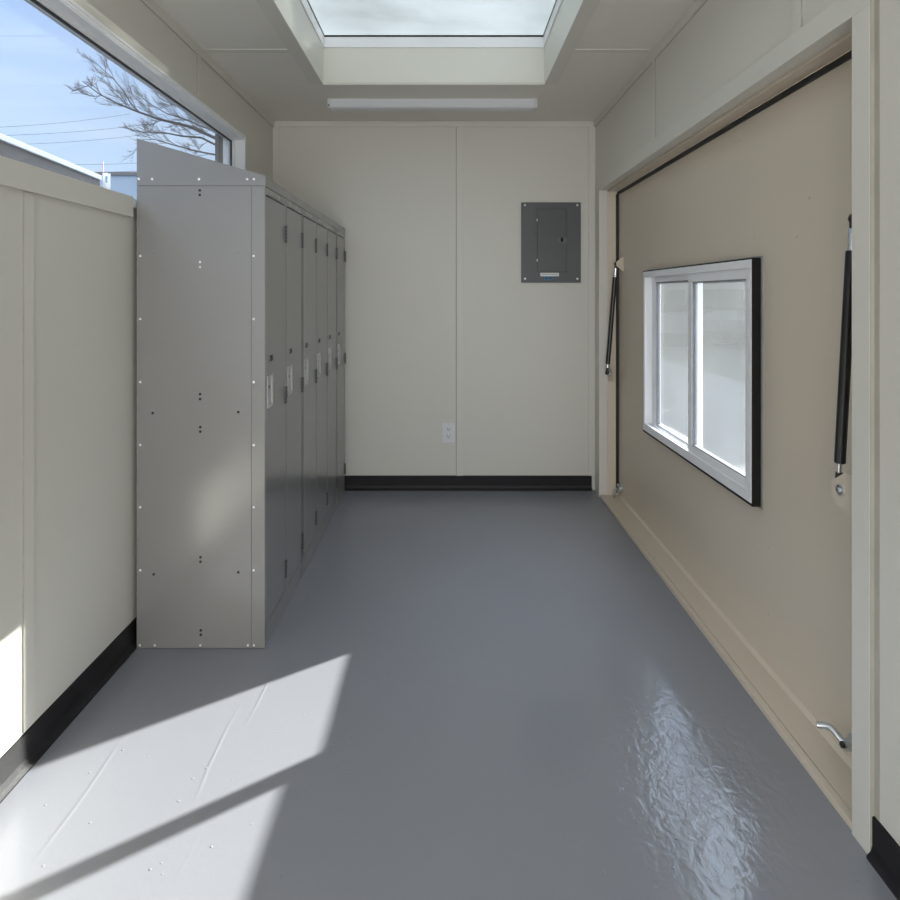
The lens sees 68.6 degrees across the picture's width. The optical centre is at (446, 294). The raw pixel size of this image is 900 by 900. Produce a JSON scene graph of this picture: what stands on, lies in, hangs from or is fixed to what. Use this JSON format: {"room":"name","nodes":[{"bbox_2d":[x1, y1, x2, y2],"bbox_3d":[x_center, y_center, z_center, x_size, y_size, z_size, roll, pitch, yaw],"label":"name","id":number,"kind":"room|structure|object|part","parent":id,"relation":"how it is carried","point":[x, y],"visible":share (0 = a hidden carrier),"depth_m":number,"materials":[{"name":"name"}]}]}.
{"room":"locker room","nodes":[
{"label":"locker room","id":0,"kind":"room"},
{"bbox_2d":[0,0,272,756],"bbox_3d":[-1.185,0.070,1.134,0.120,2.383,6.268,0,0,0],"label":"wall","id":1,"kind":"structure","parent":0,"point":[85,258],"depth_m":2.00,"materials":[{"name":"beige paint"}]},
{"bbox_2d":[22,192,33,732],"bbox_3d":[-1.123,0.444,1.771,0.004,1.435,0.044,0,0,0],"label":"trim","id":2,"kind":"structure","parent":1,"relation":"attached to","point":[27,198],"depth_m":1.76,"materials":[{"name":"beige plastic"}]},
{"bbox_2d":[0,155,132,216],"bbox_3d":[-1.132,-0.312,0.170,0.042,0.072,4.340,0,0,0],"label":"trim","id":3,"kind":"structure","parent":1,"relation":"attached to","point":[15,174],"depth_m":1.90,"materials":[{"name":"beige paint"}]},
{"bbox_2d":[0,617,136,803],"bbox_3d":[-1.116,1.213,1.124,0.018,0.096,6.248,0,0,0],"label":"baseboard","id":4,"kind":"structure","parent":1,"relation":"attached to","point":[17,761],"depth_m":1.92,"materials":[{"name":"black plastic"}]},
{"bbox_2d":[28,0,245,208],"bbox_3d":[-1.173,-0.596,1.202,0.115,0.567,4.928,0,0,0],"label":"window","id":5,"kind":"structure","parent":1,"relation":"in","point":[68,13],"depth_m":2.49,"materials":[{"name":"white plastic"}]},
{"bbox_3d":[-1.220,-0.590,3.533,0.020,0.531,0.065,0,0,0],"label":"post","id":6,"kind":"part","parent":5,"relation":"part of","materials":[{"name":"white metal"}]},
{"bbox_2d":[196,54,200,95],"bbox_3d":[-1.123,-0.994,2.984,0.004,0.180,0.044,0,0,0],"label":"trim","id":7,"kind":"structure","parent":1,"relation":"attached to","point":[198,58],"depth_m":2.98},
{"bbox_2d":[141,0,274,126],"bbox_3d":[-1.119,-1.102,1.134,0.012,0.040,6.268,0,0,0],"label":"trim","id":8,"kind":"structure","parent":1,"relation":"attached to","point":[152,5],"depth_m":3.01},
{"bbox_2d":[203,49,289,52],"bbox_3d":[-0.918,-1.121,3.030,0.390,0.003,0.042,0,0,0],"label":"trim","id":9,"kind":"structure","parent":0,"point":[205,50],"depth_m":3.02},
{"bbox_2d":[155,0,694,120],"bbox_3d":[-0.043,-1.191,1.134,2.405,0.143,6.508,0,0,0],"label":"ceiling","id":10,"kind":"structure","parent":0,"point":[275,82],"depth_m":3.33,"materials":[{"name":"beige paint"}]},
{"bbox_2d":[256,0,600,85],"bbox_3d":[-0.070,-1.252,2.271,1.306,0.277,2.573,0,0,0],"label":"window","id":11,"kind":"structure","parent":10,"relation":"attached to","point":[332,42],"depth_m":3.44,"materials":[{"name":"white plastic"}]},
{"bbox_3d":[-0.070,-1.347,2.279,1.274,0.065,2.557,0,0,0],"label":"skylight frame","id":12,"kind":"part","parent":11,"relation":"part of","materials":[{"name":"white plastic"}]},
{"bbox_3d":[-0.070,-1.385,2.279,1.214,0.012,2.497,0,0,0],"label":"pane","id":13,"kind":"part","parent":11,"relation":"part of","materials":[{"name":"clear glass"}]},
{"bbox_2d":[327,99,536,111],"bbox_3d":[-0.084,-1.095,3.810,1.199,0.054,0.086,0,0,0],"label":"ceiling light","id":14,"kind":"object","parent":10,"relation":"attached to","point":[332,104],"visible":1,"depth_m":3.77,"materials":[{"name":"white plastic"}]},
{"bbox_2d":[279,127,594,489],"bbox_3d":[-0.043,0.070,4.328,2.405,2.383,0.120,0,0,0],"label":"wall","id":15,"kind":"structure","parent":0,"point":[392,190],"depth_m":4.27,"materials":[{"name":"beige paint"}]},
{"bbox_2d":[273,127,278,184],"bbox_3d":[-1.104,0.040,4.263,0.042,2.252,0.010,0,0,0],"label":"trim","id":16,"kind":"structure","parent":15,"relation":"attached to","point":[275,129],"depth_m":4.26,"materials":[{"name":"beige plastic"}]},
{"bbox_2d":[274,121,592,126],"bbox_3d":[-0.084,-1.104,4.262,2.058,0.036,0.012,0,0,0],"label":"trim","id":17,"kind":"structure","parent":15,"relation":"attached to","point":[276,123],"depth_m":4.26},
{"bbox_2d":[442,423,454,441],"bbox_3d":[0.010,0.890,4.263,0.084,0.126,0.009,0,0,0],"label":"wall outlet","id":18,"kind":"object","parent":15,"relation":"attached to","point":[448,429],"visible":1,"depth_m":4.26,"materials":[{"name":"white plastic"}]},
{"bbox_2d":[456,127,462,475],"bbox_3d":[0.080,0.041,4.266,0.044,2.254,0.005,0,0,0],"label":"trim","id":19,"kind":"structure","parent":15,"relation":"attached to","point":[459,130],"depth_m":4.26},
{"bbox_2d":[345,475,591,490],"bbox_3d":[-0.095,1.214,4.259,2.060,0.094,0.018,0,0,0],"label":"baseboard","id":20,"kind":"structure","parent":15,"relation":"attached to","point":[352,482],"depth_m":4.26,"materials":[{"name":"black plastic"}]},
{"bbox_2d":[521,202,580,282],"bbox_3d":[0.671,-0.339,4.257,0.384,0.518,0.022,0,0,0],"label":"breaker panel","id":21,"kind":"object","parent":15,"relation":"attached to","point":[550,231],"visible":1,"depth_m":4.26,"materials":[{"name":"metal"}]},
{"bbox_3d":[0.677,-0.352,4.254,0.188,0.403,0.005,0,0,0],"label":"door","id":22,"kind":"part","parent":21,"relation":"part of","materials":[{"name":"grey metal"}]},
{"bbox_2d":[589,127,594,475],"bbox_3d":[0.936,0.040,4.263,0.042,2.252,0.010,0,0,0],"label":"trim","id":23,"kind":"structure","parent":15,"relation":"attached to","point":[591,129],"depth_m":4.26,"materials":[{"name":"beige plastic"}]},
{"bbox_2d":[0,490,896,899],"bbox_3d":[-0.087,1.321,1.134,2.315,0.120,6.508,0,0,0],"label":"floor","id":24,"kind":"structure","parent":0,"point":[457,695],"depth_m":1.81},
{"bbox_2d":[137,186,286,647],"bbox_3d":[-0.874,0.436,2.507,0.466,1.650,0.310,0,0,0],"label":"locker","id":25,"kind":"object","parent":24,"relation":"on","point":[212,388],"visible":1,"depth_m":2.35,"materials":[{"name":"grey metal"}]},
{"bbox_2d":[137,139,315,215],"bbox_3d":[-0.877,-0.474,2.812,0.459,0.170,0.920,0,0,0],"label":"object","id":26,"kind":"object","parent":25,"relation":"on","point":[157,165],"visible":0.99,"depth_m":2.35,"materials":[{"name":"grey metal"}]},
{"bbox_3d":[-0.878,-0.475,2.357,0.458,0.168,0.005,0,0,0],"label":"plate","id":27,"kind":"part","parent":26,"relation":"part of","materials":[{"name":"grey metal"}]},
{"bbox_3d":[-0.649,0.352,2.421,0.003,0.118,0.074,0,0,0],"label":"pull plate","id":28,"kind":"part","parent":25,"relation":"part of","materials":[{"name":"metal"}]},
{"bbox_3d":[-0.659,0.415,2.510,0.018,1.541,0.277,0,0,0],"label":"door","id":29,"kind":"part","parent":25,"relation":"part of","materials":[{"name":"grey metal"}]},
{"bbox_2d":[286,199,303,605],"bbox_3d":[-0.874,0.436,2.817,0.466,1.650,0.308,0,0,0],"label":"locker","id":30,"kind":"object","parent":24,"relation":"on","point":[294,245],"visible":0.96,"depth_m":2.81,"materials":[{"name":"grey metal"}]},
{"bbox_3d":[-0.649,0.352,2.726,0.003,0.118,0.074,0,0,0],"label":"pull plate","id":31,"kind":"part","parent":30,"relation":"part of","materials":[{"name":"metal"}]},
{"bbox_2d":[303,209,316,572],"bbox_3d":[-0.874,0.436,3.124,0.466,1.650,0.304,0,0,0],"label":"locker","id":32,"kind":"object","parent":24,"relation":"on","point":[309,220],"visible":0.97,"depth_m":3.12,"materials":[{"name":"grey metal"}]},
{"bbox_3d":[-0.649,0.352,3.035,0.003,0.118,0.074,0,0,0],"label":"pull plate","id":33,"kind":"part","parent":32,"relation":"part of","materials":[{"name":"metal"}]},
{"bbox_2d":[316,217,327,547],"bbox_3d":[-0.874,0.436,3.429,0.466,1.650,0.304,0,0,0],"label":"locker","id":34,"kind":"object","parent":24,"relation":"on","point":[321,226],"visible":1,"depth_m":3.42,"materials":[{"name":"grey metal"}]},
{"bbox_3d":[-0.649,0.352,3.340,0.003,0.118,0.074,0,0,0],"label":"pull plate","id":35,"kind":"part","parent":34,"relation":"part of","materials":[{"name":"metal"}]},
{"bbox_2d":[316,210,344,233],"bbox_3d":[-0.877,-0.474,3.736,0.459,0.168,0.923,0,0,0],"label":"hood","id":36,"kind":"object","parent":34,"relation":"on","point":[319,215],"visible":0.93,"depth_m":3.64,"materials":[{"name":"grey metal"}]},
{"bbox_2d":[327,224,337,526],"bbox_3d":[-0.874,0.436,3.737,0.466,1.650,0.308,0,0,0],"label":"locker","id":37,"kind":"object","parent":24,"relation":"on","point":[332,359],"visible":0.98,"depth_m":3.75,"materials":[{"name":"grey metal"}]},
{"bbox_3d":[-0.649,0.352,3.645,0.003,0.118,0.074,0,0,0],"label":"pull plate","id":38,"kind":"part","parent":37,"relation":"part of","materials":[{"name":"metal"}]},
{"bbox_2d":[337,230,345,506],"bbox_3d":[-0.874,0.436,4.043,0.466,1.650,0.304,0,0,0],"label":"locker","id":39,"kind":"object","parent":24,"relation":"on","point":[341,465],"visible":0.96,"depth_m":4.07,"materials":[{"name":"grey metal"}]},
{"bbox_3d":[-0.649,0.352,3.954,0.003,0.118,0.074,0,0,0],"label":"pull plate","id":40,"kind":"part","parent":39,"relation":"part of","materials":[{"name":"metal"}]},
{"bbox_2d":[574,49,649,52],"bbox_3d":[0.755,-1.121,3.030,0.344,0.003,0.042,0,0,0],"label":"trim","id":41,"kind":"structure","parent":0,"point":[576,50],"depth_m":3.03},
{"bbox_2d":[595,0,899,845],"bbox_3d":[1.058,0.070,1.134,0.203,2.383,6.268,0,0,0],"label":"wall","id":42,"kind":"structure","parent":0,"point":[723,38],"depth_m":1.46,"materials":[{"name":"beige paint"}]},
{"bbox_2d":[597,190,607,497],"bbox_3d":[0.974,0.305,4.141,0.053,1.912,0.066,0,0,0],"label":"trim","id":43,"kind":"structure","parent":42,"relation":"attached to","point":[602,195],"depth_m":4.11,"materials":[{"name":"beige paint"}]},
{"bbox_2d":[593,0,707,126],"bbox_3d":[0.951,-1.102,1.134,0.012,0.040,6.268,0,0,0],"label":"trim","id":44,"kind":"structure","parent":42,"relation":"attached to","point":[696,6],"depth_m":3.01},
{"bbox_2d":[652,58,655,139],"bbox_3d":[0.955,-0.900,3.044,0.004,0.367,0.044,0,0,0],"label":"trim","id":45,"kind":"structure","parent":42,"relation":"attached to","point":[654,60],"depth_m":3.04,"materials":[{"name":"white plastic"}]},
{"bbox_2d":[600,494,851,829],"bbox_3d":[1.036,1.246,2.825,0.168,0.031,2.561,0,0,0],"label":"door sill","id":46,"kind":"structure","parent":42,"relation":"attached to","point":[827,764],"depth_m":2.16,"materials":[{"name":"beige paint"}]},
{"bbox_2d":[608,31,851,494],"bbox_3d":[1.032,0.289,2.826,0.063,1.907,2.623,0,0,0],"label":"trim","id":47,"kind":"structure","parent":42,"relation":"attached to","point":[843,44],"depth_m":2.91,"materials":[{"name":"beige paint"}]},
{"bbox_2d":[613,50,851,760],"bbox_3d":[1.060,0.298,2.811,0.140,1.885,2.622,0,0,0],"label":"door","id":48,"kind":"structure","parent":42,"relation":"in","point":[774,183],"depth_m":2.13,"materials":[{"name":"beige paint"}]},
{"bbox_2d":[605,256,622,380],"bbox_3d":[1.019,0.148,4.054,0.102,0.765,0.108,0,0,0],"label":"gas strut","id":49,"kind":"object","parent":48,"relation":"attached to","point":[609,370],"visible":1,"depth_m":4.02,"materials":[{"name":"black metal"}]},
{"bbox_3d":[1.060,1.186,4.055,0.020,0.056,0.056,0,0,0],"label":"latch handle","id":50,"kind":"part","parent":48,"relation":"part of","materials":[{"name":"metal"}]},
{"bbox_2d":[643,256,762,509],"bbox_3d":[1.079,0.297,2.866,0.088,0.861,1.268,0,0,0],"label":"window","id":51,"kind":"structure","parent":48,"relation":"attached to","point":[748,486],"depth_m":2.73,"materials":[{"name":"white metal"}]},
{"bbox_3d":[1.088,0.292,3.151,0.024,0.784,0.633,0,0,0],"label":"fixed sash","id":52,"kind":"part","parent":51,"relation":"part of","materials":[{"name":"white plastic"}]},
{"bbox_3d":[1.055,0.292,2.564,0.026,0.784,0.584,0,0,0],"label":"sliding sash","id":53,"kind":"part","parent":51,"relation":"part of","materials":[{"name":"white plastic"}]},
{"bbox_3d":[1.021,1.161,1.752,0.026,0.035,0.077,0,0,-42],"label":"lever","id":54,"kind":"part","parent":48,"relation":"part of","materials":[{"name":"metal"}]},
{"bbox_2d":[832,212,851,517],"bbox_3d":[1.018,0.149,1.623,0.104,0.777,0.157,0,0,0],"label":"gas strut","id":55,"kind":"object","parent":48,"relation":"attached to","point":[842,483],"visible":0.57,"depth_m":1.67,"materials":[{"name":"black painted steel"},{"name":"zinc steel"}]},
{"bbox_3d":[1.002,0.428,1.684,0.015,0.070,0.013,0,0,0],"label":"rod","id":56,"kind":"part","parent":55,"relation":"part of","materials":[{"name":"silver metal"}]},
{"bbox_3d":[1.052,1.173,1.722,0.036,0.048,0.048,0,0,0],"label":"latch handle","id":57,"kind":"part","parent":48,"relation":"part of","materials":[{"name":"metal"}]},
{"bbox_2d":[599,0,869,189],"bbox_3d":[0.972,-0.684,2.800,0.050,0.066,2.641,0,0,0],"label":"trim","id":58,"kind":"structure","parent":42,"relation":"attached to","point":[834,22],"depth_m":2.04,"materials":[{"name":"beige paint"}]},
{"bbox_2d":[792,0,802,33],"bbox_3d":[0.955,-0.900,1.799,0.004,0.367,0.044,0,0,0],"label":"trim","id":59,"kind":"structure","parent":42,"relation":"attached to","point":[797,5],"depth_m":1.79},
{"bbox_2d":[852,5,869,853],"bbox_3d":[0.974,0.305,1.512,0.053,1.912,0.066,0,0,0],"label":"trim","id":60,"kind":"structure","parent":42,"relation":"attached to","point":[861,20],"depth_m":1.51,"materials":[{"name":"beige paint"}]},
{"bbox_2d":[870,0,879,850],"bbox_3d":[0.952,0.088,1.469,0.009,2.345,0.020,0,0,0],"label":"trim","id":61,"kind":"structure","parent":42,"relation":"attached to","point":[874,4],"depth_m":1.48,"materials":[{"name":"beige paint"}]},
{"bbox_2d":[866,816,899,899],"bbox_3d":[0.948,1.213,-0.261,0.018,0.096,3.478,0,0,0],"label":"baseboard","id":62,"kind":"structure","parent":42,"relation":"attached to","point":[884,855],"depth_m":1.43,"materials":[{"name":"black plastic"}]},
{"label":"outside","id":63,"kind":"structure","parent":0,"visible":0},
{"bbox_2d":[8,114,127,126],"bbox_3d":[-21.609,-9.520,36.001,0.024,4.016,12.346,0,0,13],"label":"power line","id":64,"kind":"object","parent":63,"point":[125,114],"visible":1,"depth_m":36.87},
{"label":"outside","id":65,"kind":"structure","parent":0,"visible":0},
{"bbox_2d":[6,125,138,135],"bbox_3d":[-20.973,-9.032,36.000,0.024,3.721,12.702,0,0,19],"label":"power line","id":66,"kind":"object","parent":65,"point":[136,125],"visible":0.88,"depth_m":36.83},
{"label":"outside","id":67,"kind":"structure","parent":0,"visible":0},
{"bbox_2d":[36,133,153,143],"bbox_3d":[-20.200,-8.557,36.000,0.024,3.589,12.615,0,0,18],"label":"power line","id":68,"kind":"object","parent":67,"point":[151,133],"visible":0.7,"depth_m":36.73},
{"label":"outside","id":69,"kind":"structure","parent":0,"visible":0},
{"bbox_2d":[75,163,130,164],"bbox_3d":[-17.427,-7.352,36.000,0.024,2.817,12.195,0,0,10],"label":"power line","id":70,"kind":"object","parent":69,"point":[123,163],"visible":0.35,"depth_m":33.39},
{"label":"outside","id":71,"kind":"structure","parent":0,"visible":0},
{"bbox_3d":[-23.150,1.786,27.000,43.700,0.150,66.000,0,0,0],"label":"ground","id":72,"kind":"structure","parent":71,"visible":0},
{"bbox_2d":[0,133,109,188],"bbox_3d":[-1.976,0.483,0.998,0.395,2.455,6.049,0,0,-5],"label":"canopy","id":73,"kind":"object","parent":72,"relation":"on","point":[11,148],"visible":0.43,"depth_m":3.36,"materials":[{"name":"white metal"}]},
{"bbox_2d":[94,172,136,199],"bbox_3d":[-15.950,-3.244,51.000,16.100,9.910,14.200,0,0,0],"label":"warehouse","id":74,"kind":"structure","parent":72,"relation":"on","point":[121,182],"depth_m":44.00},
{"bbox_2d":[65,50,214,164],"bbox_3d":[-3.929,-1.389,10.167,3.689,6.203,1.299,0,0,-13],"label":"bare tree","id":75,"kind":"object","parent":72,"relation":"on","point":[196,126],"visible":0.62,"depth_m":9.93,"materials":[{"name":"brown plant"}]},
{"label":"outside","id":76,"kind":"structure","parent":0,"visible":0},
{"bbox_2d":[661,359,744,472],"bbox_3d":[3.425,1.761,9.000,4.350,0.200,34.000,0,0,0],"label":"ground","id":77,"kind":"structure","parent":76,"point":[723,398],"depth_m":9.57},
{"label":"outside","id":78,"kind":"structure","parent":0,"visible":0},
{"bbox_2d":[661,343,744,382],"bbox_3d":[25.300,1.766,21.000,39.400,0.190,58.000,0,0,0],"label":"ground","id":79,"kind":"structure","parent":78,"point":[727,361],"depth_m":17.37,"materials":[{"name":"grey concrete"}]},
{"bbox_2d":[661,281,744,346],"bbox_3d":[12.525,-0.547,17.009,8.206,6.067,23.262,0,0,-26],"label":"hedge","id":80,"kind":"object","parent":79,"relation":"on","point":[723,302],"visible":0.1,"depth_m":20.94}
]}

